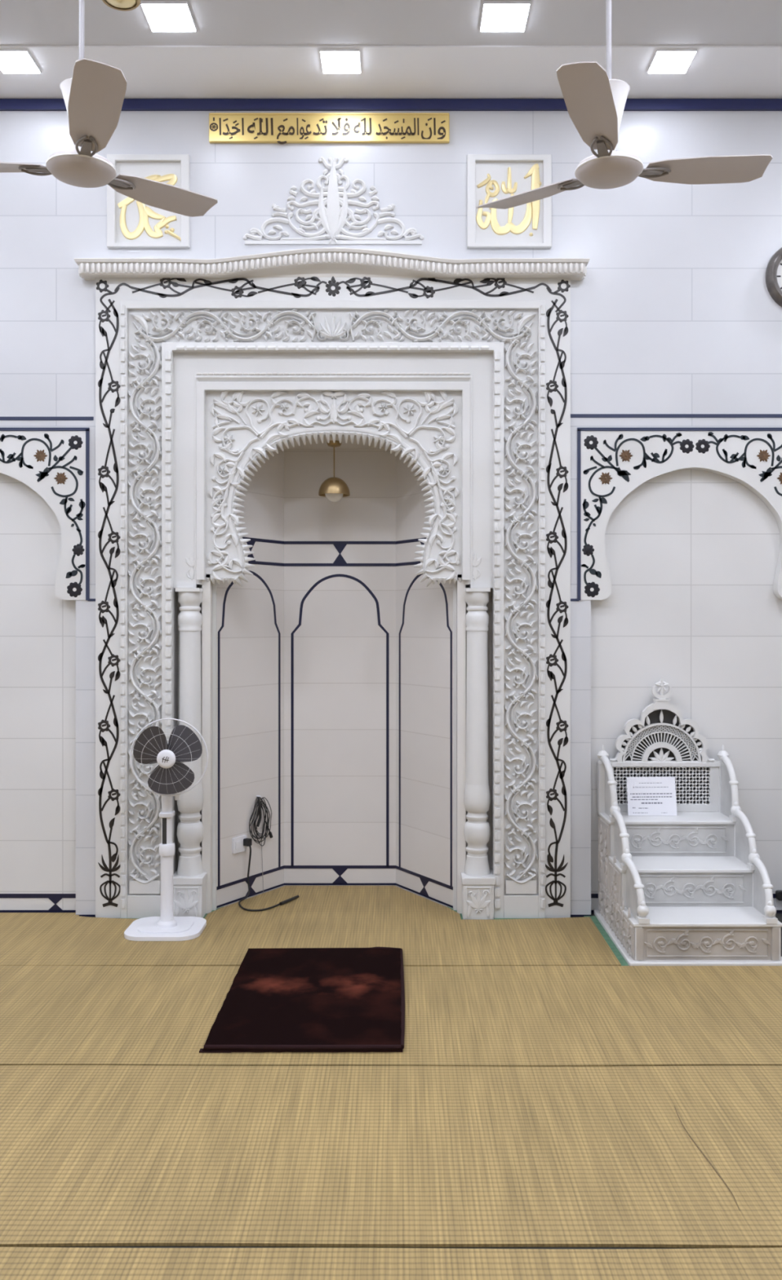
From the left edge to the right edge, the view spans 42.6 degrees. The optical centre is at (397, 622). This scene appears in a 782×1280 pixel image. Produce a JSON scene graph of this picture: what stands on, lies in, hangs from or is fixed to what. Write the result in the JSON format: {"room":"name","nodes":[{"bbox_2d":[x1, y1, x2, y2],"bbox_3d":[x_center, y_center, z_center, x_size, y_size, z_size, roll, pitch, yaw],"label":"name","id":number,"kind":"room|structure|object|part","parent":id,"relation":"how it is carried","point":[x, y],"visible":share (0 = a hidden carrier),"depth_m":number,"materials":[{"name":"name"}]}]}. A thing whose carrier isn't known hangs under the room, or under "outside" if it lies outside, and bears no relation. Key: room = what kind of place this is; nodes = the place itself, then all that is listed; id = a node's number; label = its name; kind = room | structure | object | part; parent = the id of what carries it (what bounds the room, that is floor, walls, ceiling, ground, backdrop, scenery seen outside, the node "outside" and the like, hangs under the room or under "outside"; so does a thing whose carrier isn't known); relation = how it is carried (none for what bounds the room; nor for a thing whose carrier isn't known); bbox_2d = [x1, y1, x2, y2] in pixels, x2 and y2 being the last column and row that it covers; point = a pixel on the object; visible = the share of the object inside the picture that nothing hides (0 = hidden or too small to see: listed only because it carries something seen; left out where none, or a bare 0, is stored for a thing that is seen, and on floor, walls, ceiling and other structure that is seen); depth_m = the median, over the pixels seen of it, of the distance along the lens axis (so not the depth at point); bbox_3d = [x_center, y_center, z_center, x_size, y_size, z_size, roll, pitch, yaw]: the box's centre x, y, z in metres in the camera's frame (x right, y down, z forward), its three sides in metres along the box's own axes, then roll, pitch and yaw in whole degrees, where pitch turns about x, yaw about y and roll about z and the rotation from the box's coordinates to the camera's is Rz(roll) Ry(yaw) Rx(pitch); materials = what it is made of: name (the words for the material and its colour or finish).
{"room":"mosque","nodes":[
{"label":"mosque","id":0,"kind":"room"},
{"bbox_2d":[0,473,75,912],"bbox_3d":[-2.189,0.205,5.219,1.216,2.590,0.102,0,0,0],"label":"wall","id":1,"kind":"structure","parent":0,"point":[37,627],"depth_m":5.17,"materials":[{"name":"white tile"}]},
{"bbox_2d":[0,427,95,601],"bbox_3d":[-2.151,-0.549,5.136,1.232,0.884,0.067,0,0,0],"label":"arch spandrel","id":2,"kind":"object","parent":1,"relation":"attached to","point":[54,463],"visible":1,"depth_m":5.11,"materials":[{"name":"white stone"}]},
{"bbox_2d":[33,449,47,462],"bbox_3d":[-1.819,-0.848,5.104,0.072,0.063,0.004,0,0,0],"label":"flower","id":3,"kind":"object","parent":2,"relation":"on","point":[39,455],"depth_m":5.10,"materials":[{"name":"stone"}]},
{"bbox_2d":[53,471,67,484],"bbox_3d":[-1.715,-0.733,5.104,0.072,0.063,0.004,0,0,0],"label":"flower","id":4,"kind":"object","parent":2,"relation":"on","point":[60,477],"depth_m":5.10,"materials":[{"name":"stone"}]},
{"bbox_2d":[66,582,82,597],"bbox_3d":[-1.644,-0.167,5.105,0.079,0.080,0.003,0,0,0],"label":"flower","id":5,"kind":"object","parent":2,"relation":"on","point":[74,589],"depth_m":5.10,"materials":[{"name":"black stone"}]},
{"bbox_2d":[68,435,83,449],"bbox_3d":[-1.639,-0.915,5.105,0.074,0.075,0.003,0,0,0],"label":"flower","id":6,"kind":"object","parent":2,"relation":"on","point":[75,442],"depth_m":5.10,"materials":[{"name":"black stone"}]},
{"bbox_2d":[71,543,84,555],"bbox_3d":[-1.626,-0.368,5.104,0.063,0.064,0.003,0,0,0],"label":"flower","id":7,"kind":"object","parent":2,"relation":"on","point":[77,549],"depth_m":5.10,"materials":[{"name":"black stone"}]},
{"bbox_2d":[216,447,284,908],"bbox_3d":[-0.826,0.259,5.474,0.062,2.483,0.569,0,0,33],"label":"wall","id":8,"kind":"structure","parent":0,"point":[250,617],"depth_m":5.47,"materials":[{"name":"stone"}]},
{"bbox_2d":[231,835,246,853],"bbox_3d":[-0.847,1.190,5.374,0.016,0.084,0.104,0,0,33],"label":"wall socket","id":9,"kind":"object","parent":8,"relation":"attached to","point":[237,846],"visible":1,"depth_m":5.36,"materials":[{"name":"white plastic"}]},
{"bbox_2d":[235,840,239,849],"bbox_3d":[-0.853,1.190,5.353,0.004,0.040,0.034,0,0,33],"label":"switch","id":10,"kind":"object","parent":9,"relation":"attached to","point":[237,842],"depth_m":5.35,"materials":[{"name":"white plastic"}]},
{"bbox_2d":[248,795,272,893],"bbox_3d":[-0.752,1.226,5.503,0.039,0.553,0.188,0,0,28],"label":"cable bundle","id":11,"kind":"object","parent":8,"relation":"attached to","point":[259,802],"visible":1,"depth_m":5.49,"materials":[{"name":"black rubber"}]},
{"bbox_2d":[276,435,391,448],"bbox_3d":[-0.328,-1.023,5.458,1.458,0.080,0.576,0,0,0],"label":"ceiling","id":12,"kind":"structure","parent":0,"point":[319,445],"depth_m":5.57,"materials":[{"name":"stone"}]},
{"bbox_2d":[318,440,350,502],"bbox_3d":[-0.346,-0.818,5.460,0.172,0.329,0.172,0,0,0],"label":"pendant lamp","id":13,"kind":"object","parent":12,"relation":"hanging from","point":[334,489],"visible":0.97,"depth_m":5.42,"materials":[{"name":"gold metal"}]},
{"bbox_3d":[-0.346,-0.704,5.460,0.100,0.100,0.100,0,0,0],"label":"bulb","id":14,"kind":"part","parent":13,"relation":"part of","materials":[{"name":"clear glass"}]},
{"bbox_3d":[-0.346,-0.741,5.460,0.172,0.098,0.172,0,0,0],"label":"lamp shade","id":15,"kind":"part","parent":13,"relation":"part of","materials":[{"name":"gold metal"}]},
{"bbox_3d":[-0.346,-0.876,5.460,0.006,0.173,0.006,0,0,-22],"label":"cord","id":16,"kind":"part","parent":13,"relation":"part of","materials":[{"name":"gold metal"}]},
{"bbox_2d":[284,448,395,886],"bbox_3d":[-0.328,0.259,5.725,0.635,2.483,0.062,0,0,0],"label":"wall","id":17,"kind":"structure","parent":0,"point":[340,557],"depth_m":5.70,"materials":[{"name":"stone"}]},
{"bbox_2d":[0,111,781,916],"bbox_3d":[-0.200,-0.585,5.139,8.800,4.170,0.062,0,0,0],"label":"wall","id":18,"kind":"structure","parent":0,"point":[668,262],"depth_m":5.11,"materials":[{"name":"white tile"}]},
{"bbox_2d":[0,48,40,73],"bbox_3d":[-1.813,-2.654,4.745,0.184,0.016,0.184,0,0,0],"label":"ceiling light","id":19,"kind":"object","parent":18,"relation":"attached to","point":[11,60],"visible":1,"depth_m":4.74,"materials":[{"name":"white plastic"}]},
{"bbox_2d":[106,154,190,248],"bbox_3d":[-1.267,-2.139,5.097,0.418,0.469,0.026,0,0,0],"label":"calligraphy panel","id":20,"kind":"object","parent":18,"relation":"attached to","point":[131,223],"visible":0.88,"depth_m":5.10,"materials":[{"name":"white stone"}]},
{"bbox_3d":[-1.267,-2.134,5.109,0.334,0.419,0.003,0,0,0],"label":"panel","id":21,"kind":"part","parent":20,"relation":"part of","materials":[{"name":"white stone"}]},
{"bbox_2d":[208,112,449,144],"bbox_3d":[-0.348,-2.507,5.098,1.222,0.162,0.024,0,0,0],"label":"inscription plaque","id":22,"kind":"object","parent":18,"relation":"attached to","point":[282,128],"visible":1,"depth_m":5.09,"materials":[{"name":"gold metal"}]},
{"bbox_2d":[242,156,424,244],"bbox_3d":[-0.327,-2.147,5.097,0.925,0.446,0.026,0,0,0],"label":"crest","id":23,"kind":"object","parent":18,"relation":"attached to","point":[333,218],"visible":1,"depth_m":5.10,"materials":[{"name":"white stone"}]},
{"bbox_2d":[320,48,360,73],"bbox_3d":[-0.269,-2.654,4.745,0.184,0.016,0.184,0,0,0],"label":"ceiling light","id":24,"kind":"object","parent":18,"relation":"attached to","point":[333,60],"visible":1,"depth_m":4.72,"materials":[{"name":"white plastic"}]},
{"bbox_2d":[0,45,781,98],"bbox_3d":[-0.200,-2.666,4.875,8.800,0.008,0.470,0,0,0],"label":"ceiling","id":25,"kind":"structure","parent":18,"relation":"attached to","point":[149,72],"depth_m":4.85,"materials":[{"name":"white paint"}]},
{"bbox_2d":[0,98,781,111],"bbox_3d":[-0.200,-2.632,5.101,8.800,0.053,0.018,0,0,0],"label":"trim","id":26,"kind":"structure","parent":18,"relation":"attached to","point":[6,104],"depth_m":5.09,"materials":[{"name":"blue paint"}]},
{"bbox_2d":[466,154,551,248],"bbox_3d":[0.567,-2.139,5.097,0.428,0.469,0.026,0,0,0],"label":"calligraphy panel","id":27,"kind":"object","parent":18,"relation":"attached to","point":[490,177],"visible":0.83,"depth_m":5.10,"materials":[{"name":"white stone"}]},
{"bbox_3d":[0.567,-2.134,5.109,0.344,0.419,0.003,0,0,0],"label":"panel","id":28,"kind":"part","parent":27,"relation":"part of","materials":[{"name":"white stone"}]},
{"bbox_2d":[493,918,527,919],"bbox_3d":[0.729,1.498,5.034,0.483,0.004,0.068,0,0,0],"label":"trim","id":29,"kind":"structure","parent":18,"relation":"attached to","point":[494,918],"depth_m":5.06,"materials":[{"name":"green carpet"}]},
{"bbox_2d":[583,915,628,965],"bbox_3d":[0.978,1.498,4.737,0.060,0.004,0.745,0,0,0],"label":"trim","id":30,"kind":"structure","parent":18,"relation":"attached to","point":[596,922],"depth_m":4.70,"materials":[{"name":"green carpet"}]},
{"bbox_2d":[570,427,781,601],"bbox_3d":[1.495,-0.549,5.136,1.232,0.884,0.067,0,0,0],"label":"arch spandrel","id":31,"kind":"object","parent":18,"relation":"attached to","point":[612,462],"visible":1,"depth_m":5.11,"materials":[{"name":"white stone"}]},
{"bbox_2d":[582,543,594,555],"bbox_3d":[0.971,-0.368,5.104,0.063,0.064,0.003,0,0,0],"label":"flower","id":32,"kind":"object","parent":31,"relation":"on","point":[588,549],"depth_m":5.10,"materials":[{"name":"black stone"}]},
{"bbox_2d":[584,435,598,449],"bbox_3d":[0.986,-0.915,5.105,0.074,0.075,0.003,0,0,0],"label":"flower","id":33,"kind":"object","parent":31,"relation":"on","point":[591,442],"depth_m":5.10,"materials":[{"name":"black stone"}]},
{"bbox_2d":[584,582,599,597],"bbox_3d":[0.991,-0.167,5.105,0.079,0.080,0.003,0,0,0],"label":"flower","id":34,"kind":"object","parent":31,"relation":"on","point":[592,589],"depth_m":5.10,"materials":[{"name":"black stone"}]},
{"bbox_2d":[599,471,612,484],"bbox_3d":[1.059,-0.733,5.104,0.072,0.063,0.004,0,0,0],"label":"flower","id":35,"kind":"object","parent":31,"relation":"on","point":[605,477],"depth_m":5.10,"materials":[{"name":"stone"}]},
{"bbox_2d":[618,449,632,462],"bbox_3d":[1.163,-0.848,5.104,0.072,0.063,0.004,0,0,0],"label":"flower","id":36,"kind":"object","parent":31,"relation":"on","point":[624,455],"depth_m":5.10,"materials":[{"name":"stone"}]},
{"bbox_2d":[680,439,694,453],"bbox_3d":[1.474,-0.896,5.105,0.074,0.075,0.003,0,0,0],"label":"flower","id":37,"kind":"object","parent":31,"relation":"on","point":[686,446],"depth_m":5.10,"materials":[{"name":"black stone"}]},
{"bbox_2d":[695,439,710,453],"bbox_3d":[1.555,-0.896,5.105,0.074,0.075,0.003,0,0,0],"label":"flower","id":38,"kind":"object","parent":31,"relation":"on","point":[702,446],"depth_m":5.10,"materials":[{"name":"black stone"}]},
{"bbox_2d":[756,449,770,462],"bbox_3d":[1.863,-0.848,5.104,0.072,0.063,0.004,0,0,0],"label":"flower","id":39,"kind":"object","parent":31,"relation":"on","point":[762,455],"depth_m":5.10,"materials":[{"name":"stone"}]},
{"bbox_2d":[777,471,781,484],"bbox_3d":[1.967,-0.733,5.104,0.072,0.063,0.004,0,0,0],"label":"flower","id":40,"kind":"object","parent":31,"relation":"on","point":[779,473],"depth_m":5.11,"materials":[{"name":"stone"}]},
{"bbox_2d":[570,413,781,417],"bbox_3d":[2.539,-1.052,5.109,3.321,0.019,0.002,0,0,0],"label":"trim","id":41,"kind":"structure","parent":18,"relation":"attached to","point":[572,415],"depth_m":5.11,"materials":[{"name":"blue stone"}]},
{"bbox_2d":[765,247,781,306],"bbox_3d":[2.054,-1.758,5.086,0.360,0.360,0.048,0,0,0],"label":"wall clock","id":42,"kind":"object","parent":18,"relation":"attached to","point":[774,269],"visible":1,"depth_m":5.07,"materials":[{"name":"white"}]},
{"bbox_2d":[0,0,781,45],"bbox_3d":[-0.200,-2.720,1.350,9.000,0.100,9.300,0,0,0],"label":"ceiling","id":43,"kind":"structure","parent":0,"point":[22,22],"depth_m":4.47,"materials":[{"name":"white paint"}]},
{"bbox_2d":[0,0,217,217],"bbox_3d":[-1.059,-2.108,3.377,1.090,1.134,0.958,0,0,-23],"label":"ceiling fan","id":44,"kind":"object","parent":43,"relation":"hanging from","point":[94,96],"visible":1,"depth_m":3.42,"materials":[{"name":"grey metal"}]},
{"bbox_3d":[-1.473,-1.619,3.544,0.474,0.069,0.152,0,0,7],"label":"blade","id":45,"kind":"part","parent":44,"relation":"part of","materials":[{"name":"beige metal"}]},
{"bbox_3d":[-1.104,-2.145,3.500,0.019,1.060,0.019,0,0,-23],"label":"rod","id":46,"kind":"part","parent":44,"relation":"part of","materials":[{"name":"grey metal"}]},
{"bbox_3d":[-0.957,-1.619,3.158,0.152,0.069,0.474,0,0,-23],"label":"blade","id":47,"kind":"part","parent":44,"relation":"part of","materials":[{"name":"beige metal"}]},
{"bbox_3d":[-0.881,-1.619,3.798,0.152,0.069,0.474,0,0,37],"label":"blade","id":48,"kind":"part","parent":44,"relation":"part of","materials":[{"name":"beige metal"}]},
{"bbox_2d":[102,0,140,11],"bbox_3d":[-0.996,-2.446,3.600,0.172,0.448,0.172,0,0,0],"label":"hanging lamp","id":49,"kind":"object","parent":43,"relation":"hanging from","point":[119,5],"visible":1,"depth_m":3.62,"materials":[{"name":"gold metal"}]},
{"bbox_3d":[-0.996,-2.317,3.600,0.172,0.190,0.172,0,0,0],"label":"lamp shade","id":50,"kind":"part","parent":49,"relation":"part of","materials":[{"name":"gold metal"}]},
{"bbox_2d":[140,0,196,31],"bbox_3d":[-1.006,-2.662,4.410,0.200,0.016,0.200,0,0,0],"label":"recessed light","id":51,"kind":"object","parent":43,"relation":"in","point":[161,15],"visible":1,"depth_m":4.39,"materials":[{"name":"white plastic"}]},
{"bbox_2d":[480,0,530,31],"bbox_3d":[0.470,-2.662,4.410,0.200,0.016,0.200,0,0,0],"label":"recessed light","id":52,"kind":"object","parent":43,"relation":"in","point":[497,15],"visible":1,"depth_m":4.39,"materials":[{"name":"white plastic"}]},
{"bbox_2d":[475,0,772,208],"bbox_3d":[0.686,-2.103,3.380,1.090,1.134,0.957,0,0,20],"label":"ceiling fan","id":53,"kind":"object","parent":43,"relation":"hanging from","point":[595,102],"visible":1,"depth_m":3.46,"materials":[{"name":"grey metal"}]},
{"bbox_3d":[0.498,-1.614,3.785,0.152,0.069,0.474,0,0,-40],"label":"blade","id":54,"kind":"part","parent":53,"relation":"part of","materials":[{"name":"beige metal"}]},
{"bbox_3d":[0.610,-1.614,3.151,0.152,0.069,0.474,0,0,20],"label":"blade","id":55,"kind":"part","parent":53,"relation":"part of","materials":[{"name":"beige metal"}]},
{"bbox_3d":[0.737,-2.140,3.500,0.019,1.060,0.019,0,0,20],"label":"rod","id":56,"kind":"part","parent":53,"relation":"part of","materials":[{"name":"grey metal"}]},
{"bbox_3d":[1.103,-1.614,3.565,0.474,0.069,0.152,0,0,-10],"label":"blade","id":57,"kind":"part","parent":53,"relation":"part of","materials":[{"name":"beige metal"}]},
{"bbox_2d":[41,896,781,1248],"bbox_3d":[-0.200,1.540,1.350,9.000,0.080,9.300,0,0,0],"label":"floor","id":58,"kind":"structure","parent":0,"point":[779,916],"depth_m":2.40,"materials":[{"name":"grey stone"}]},
{"bbox_2d":[173,587,207,918],"bbox_3d":[-1.063,0.663,5.125,0.168,1.673,0.180,0,0,0],"label":"marble column","id":59,"kind":"structure","parent":58,"relation":"on","point":[189,878],"depth_m":5.08,"materials":[{"name":"white stone"}]},
{"bbox_2d":[0,885,621,966],"bbox_3d":[-1.804,1.495,5.019,5.553,0.008,1.318,0,0,0],"label":"mat","id":60,"kind":"object","parent":58,"relation":"on","point":[428,933],"visible":0.84,"depth_m":4.78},
{"bbox_2d":[124,718,208,941],"bbox_3d":[-1.098,0.972,4.841,0.403,1.037,0.338,0,0,0],"label":"pedestal fan","id":61,"kind":"object","parent":60,"relation":"on","point":[171,775],"visible":1,"depth_m":4.73,"materials":[{"name":"white plastic"}]},
{"bbox_3d":[-1.164,0.579,4.726,0.172,0.183,0.032,0,0,8],"label":"blade","id":62,"kind":"part","parent":61,"relation":"part of","materials":[{"name":"grey plastic"}]},
{"bbox_3d":[-1.067,0.728,4.726,0.216,0.163,0.011,0,0,-10],"label":"blade","id":63,"kind":"part","parent":61,"relation":"part of","materials":[{"name":"grey plastic"}]},
{"bbox_3d":[-1.002,0.570,4.722,0.169,0.171,0.031,0,0,9],"label":"blade","id":64,"kind":"part","parent":61,"relation":"part of","materials":[{"name":"grey plastic"}]},
{"bbox_2d":[238,838,298,911],"bbox_3d":[-0.688,1.328,5.292,0.313,0.327,0.259,0,0,0],"label":"power cord","id":65,"kind":"object","parent":60,"relation":"on","point":[246,842],"visible":1,"depth_m":5.38,"materials":[{"name":"black rubber"}]},
{"bbox_2d":[73,247,590,918],"bbox_3d":[-0.328,-0.184,5.130,2.576,3.369,0.260,0,0,0],"label":"surround","id":66,"kind":"object","parent":58,"relation":"on","point":[204,368],"visible":0.98,"depth_m":5.08,"materials":[{"name":"white stone"}]},
{"bbox_3d":[-0.328,-1.803,5.055,2.576,0.132,0.110,0,0,0],"label":"cornice","id":67,"kind":"part","parent":66,"relation":"part of","materials":[{"name":"beige stone"}]},
{"bbox_3d":[-0.328,-0.779,5.151,1.649,1.212,0.088,0,0,0],"label":"frame","id":68,"kind":"part","parent":66,"relation":"part of","materials":[{"name":"white stone"}]},
{"bbox_3d":[-0.328,-1.267,5.111,1.393,0.012,0.008,0,0,0],"label":"bead moulding","id":69,"kind":"part","parent":66,"relation":"part of","materials":[{"name":"beige stone"}]},
{"bbox_3d":[-0.328,-0.705,5.178,1.335,0.978,0.055,0,0,0],"label":"arch panel","id":70,"kind":"part","parent":66,"relation":"part of","materials":[{"name":"white stone"}]},
{"bbox_2d":[0,1065,781,1248],"bbox_3d":[-0.200,1.494,2.887,8.760,0.010,0.977,0,0,0],"label":"mat","id":71,"kind":"object","parent":58,"relation":"on","point":[687,1157],"visible":1,"depth_m":2.79,"materials":[{"name":"brown wicker"}]},
{"bbox_2d":[0,965,781,1066],"bbox_3d":[-0.200,1.495,3.865,8.760,0.008,0.981,0,0,0],"label":"mat","id":72,"kind":"object","parent":58,"relation":"on","point":[468,1015],"visible":0.89,"depth_m":3.81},
{"bbox_2d":[199,946,404,1053],"bbox_3d":[-0.330,1.475,3.993,0.716,0.030,1.054,0,0,0],"label":"rug","id":73,"kind":"object","parent":72,"relation":"on","point":[277,999],"visible":1,"depth_m":3.85,"materials":[{"name":"black fabric"}]},
{"bbox_2d":[0,1246,781,1279],"bbox_3d":[-0.200,1.495,1.895,8.760,0.008,1.001,0,0,0],"label":"mat","id":74,"kind":"object","parent":58,"relation":"on","point":[15,1263],"visible":1,"depth_m":2.33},
{"bbox_2d":[460,587,495,919],"bbox_3d":[0.407,0.663,5.125,0.168,1.673,0.180,0,0,0],"label":"marble column","id":75,"kind":"structure","parent":58,"relation":"on","point":[477,880],"depth_m":5.08,"materials":[{"name":"white stone"}]},
{"bbox_2d":[593,677,781,965],"bbox_3d":[1.353,0.911,4.763,0.693,1.258,0.823,0,0,0],"label":"pulpit","id":76,"kind":"object","parent":58,"relation":"on","point":[692,886],"visible":0.98,"depth_m":4.78,"materials":[{"name":"white stone"}]},
{"bbox_3d":[1.059,0.835,5.013,0.012,0.265,0.235,0,0,0],"label":"rail panel","id":77,"kind":"part","parent":76,"relation":"part of","materials":[{"name":"grey stone"}]},
{"bbox_3d":[1.053,0.822,4.992,0.051,0.294,0.268,0,0,-3],"label":"hand rail","id":78,"kind":"part","parent":76,"relation":"part of","materials":[{"name":"white stone"}]},
{"bbox_3d":[1.052,1.062,4.892,0.032,0.157,0.032,0,0,0],"label":"corner post","id":79,"kind":"part","parent":76,"relation":"part of","materials":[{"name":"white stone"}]},
{"bbox_3d":[1.038,1.230,4.769,0.014,0.495,0.771,0,0,0],"label":"panel","id":80,"kind":"part","parent":76,"relation":"part of","materials":[{"name":"beige stone"}]},
{"bbox_3d":[1.059,1.038,4.768,0.012,0.205,0.245,0,0,0],"label":"rail panel","id":81,"kind":"part","parent":76,"relation":"part of","materials":[{"name":"grey stone"}]},
{"bbox_3d":[1.059,1.025,4.747,0.051,0.234,0.277,0,0,0],"label":"hand rail","id":82,"kind":"part","parent":76,"relation":"part of","materials":[{"name":"white stone"}]},
{"bbox_3d":[1.052,1.235,4.642,0.032,0.158,0.032,0,0,0],"label":"corner post","id":83,"kind":"part","parent":76,"relation":"part of","materials":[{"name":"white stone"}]},
{"bbox_3d":[1.059,1.212,4.522,0.012,0.205,0.235,0,0,0],"label":"rail panel","id":84,"kind":"part","parent":76,"relation":"part of","materials":[{"name":"grey stone"}]},
{"bbox_3d":[1.065,1.199,4.501,0.052,0.234,0.269,0,0,-5],"label":"hand rail","id":85,"kind":"part","parent":76,"relation":"part of","materials":[{"name":"white stone"}]},
{"bbox_3d":[1.052,1.404,4.392,0.032,0.148,0.032,0,0,0],"label":"corner post","id":86,"kind":"part","parent":76,"relation":"part of","materials":[{"name":"white stone"}]},
{"bbox_2d":[626,776,677,815],"bbox_3d":[1.277,0.874,5.043,0.251,0.185,0.066,0,0,0],"label":"notice sheet","id":87,"kind":"object","parent":76,"relation":"on","point":[646,796],"visible":1,"depth_m":5.04,"materials":[{"name":"white paper"}]},
{"bbox_3d":[1.350,0.837,5.118,0.579,0.260,0.034,0,0,0],"label":"backrest","id":88,"kind":"part","parent":76,"relation":"part of","materials":[{"name":"white stone"}]},
{"bbox_3d":[1.648,0.835,5.013,0.012,0.265,0.235,0,0,0],"label":"rail panel","id":89,"kind":"part","parent":76,"relation":"part of","materials":[{"name":"grey stone"}]},
{"bbox_3d":[1.654,0.822,4.992,0.051,0.294,0.268,0,0,3],"label":"hand rail","id":90,"kind":"part","parent":76,"relation":"part of","materials":[{"name":"white stone"}]},
{"bbox_3d":[1.655,1.062,4.892,0.032,0.157,0.032,0,0,0],"label":"corner post","id":91,"kind":"part","parent":76,"relation":"part of","materials":[{"name":"white stone"}]},
{"bbox_3d":[1.648,1.038,4.768,0.012,0.205,0.245,0,0,0],"label":"rail panel","id":92,"kind":"part","parent":76,"relation":"part of","materials":[{"name":"grey stone"}]},
{"bbox_3d":[1.648,1.025,4.747,0.051,0.234,0.277,0,0,0],"label":"hand rail","id":93,"kind":"part","parent":76,"relation":"part of","materials":[{"name":"white stone"}]},
{"bbox_3d":[1.655,1.235,4.642,0.032,0.158,0.032,0,0,0],"label":"corner post","id":94,"kind":"part","parent":76,"relation":"part of","materials":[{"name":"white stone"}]},
{"bbox_3d":[1.648,1.212,4.522,0.012,0.205,0.235,0,0,0],"label":"rail panel","id":95,"kind":"part","parent":76,"relation":"part of","materials":[{"name":"grey stone"}]},
{"bbox_3d":[1.642,1.199,4.501,0.052,0.234,0.269,0,0,5],"label":"hand rail","id":96,"kind":"part","parent":76,"relation":"part of","materials":[{"name":"white stone"}]},
{"bbox_3d":[1.655,1.404,4.392,0.032,0.148,0.032,0,0,0],"label":"corner post","id":97,"kind":"part","parent":76,"relation":"part of","materials":[{"name":"white stone"}]},
{"bbox_3d":[1.669,1.230,4.769,0.014,0.495,0.771,0,0,0],"label":"panel","id":98,"kind":"part","parent":76,"relation":"part of","materials":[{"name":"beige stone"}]},
{"bbox_2d":[395,451,453,908],"bbox_3d":[0.170,0.259,5.474,0.062,2.483,0.569,0,0,-33],"label":"wall","id":99,"kind":"structure","parent":0,"point":[424,614],"depth_m":5.49,"materials":[{"name":"stone"}]},
{"bbox_2d":[447,906,462,919],"bbox_3d":[0.308,1.498,5.175,0.095,0.004,0.250,0,0,0],"label":"trim","id":100,"kind":"structure","parent":99,"relation":"attached to","point":[460,914],"depth_m":5.14,"materials":[{"name":"green carpet"}]},
{"bbox_2d":[647,48,697,73],"bbox_3d":[1.297,-2.654,4.745,0.184,0.016,0.184,0,0,0],"label":"ceiling light","id":101,"kind":"object","parent":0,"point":[664,60],"visible":1,"depth_m":4.72,"materials":[{"name":"white plastic"}]},
{"bbox_2d":[591,469,781,913],"bbox_3d":[1.533,0.205,5.219,1.216,2.590,0.102,0,0,0],"label":"wall","id":102,"kind":"structure","parent":0,"point":[692,555],"depth_m":5.17,"materials":[{"name":"white tile"}]},
{"bbox_2d":[774,890,781,910],"bbox_3d":[1.989,1.430,5.147,0.090,0.102,0.045,0,0,0],"label":"wall socket","id":103,"kind":"object","parent":102,"relation":"attached to","point":[778,900],"visible":0.85,"depth_m":5.16,"materials":[{"name":"white plastic"}]},
{"bbox_3d":[1.989,1.451,5.164,0.090,0.060,0.012,0,0,0],"label":"plate","id":104,"kind":"part","parent":103,"relation":"part of","materials":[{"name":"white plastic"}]},
{"bbox_3d":[-3.648,0.035,5.140,1.903,2.930,0.060,0,0,0],"label":"wall","id":105,"kind":"structure","parent":0,"visible":0},
{"bbox_2d":[0,416,93,420],"bbox_3d":[-3.075,-1.038,5.109,3.050,0.019,0.002,0,0,0],"label":"trim","id":106,"kind":"structure","parent":105,"relation":"attached to","point":[2,418],"depth_m":5.11,"materials":[{"name":"blue stone"}]}
]}

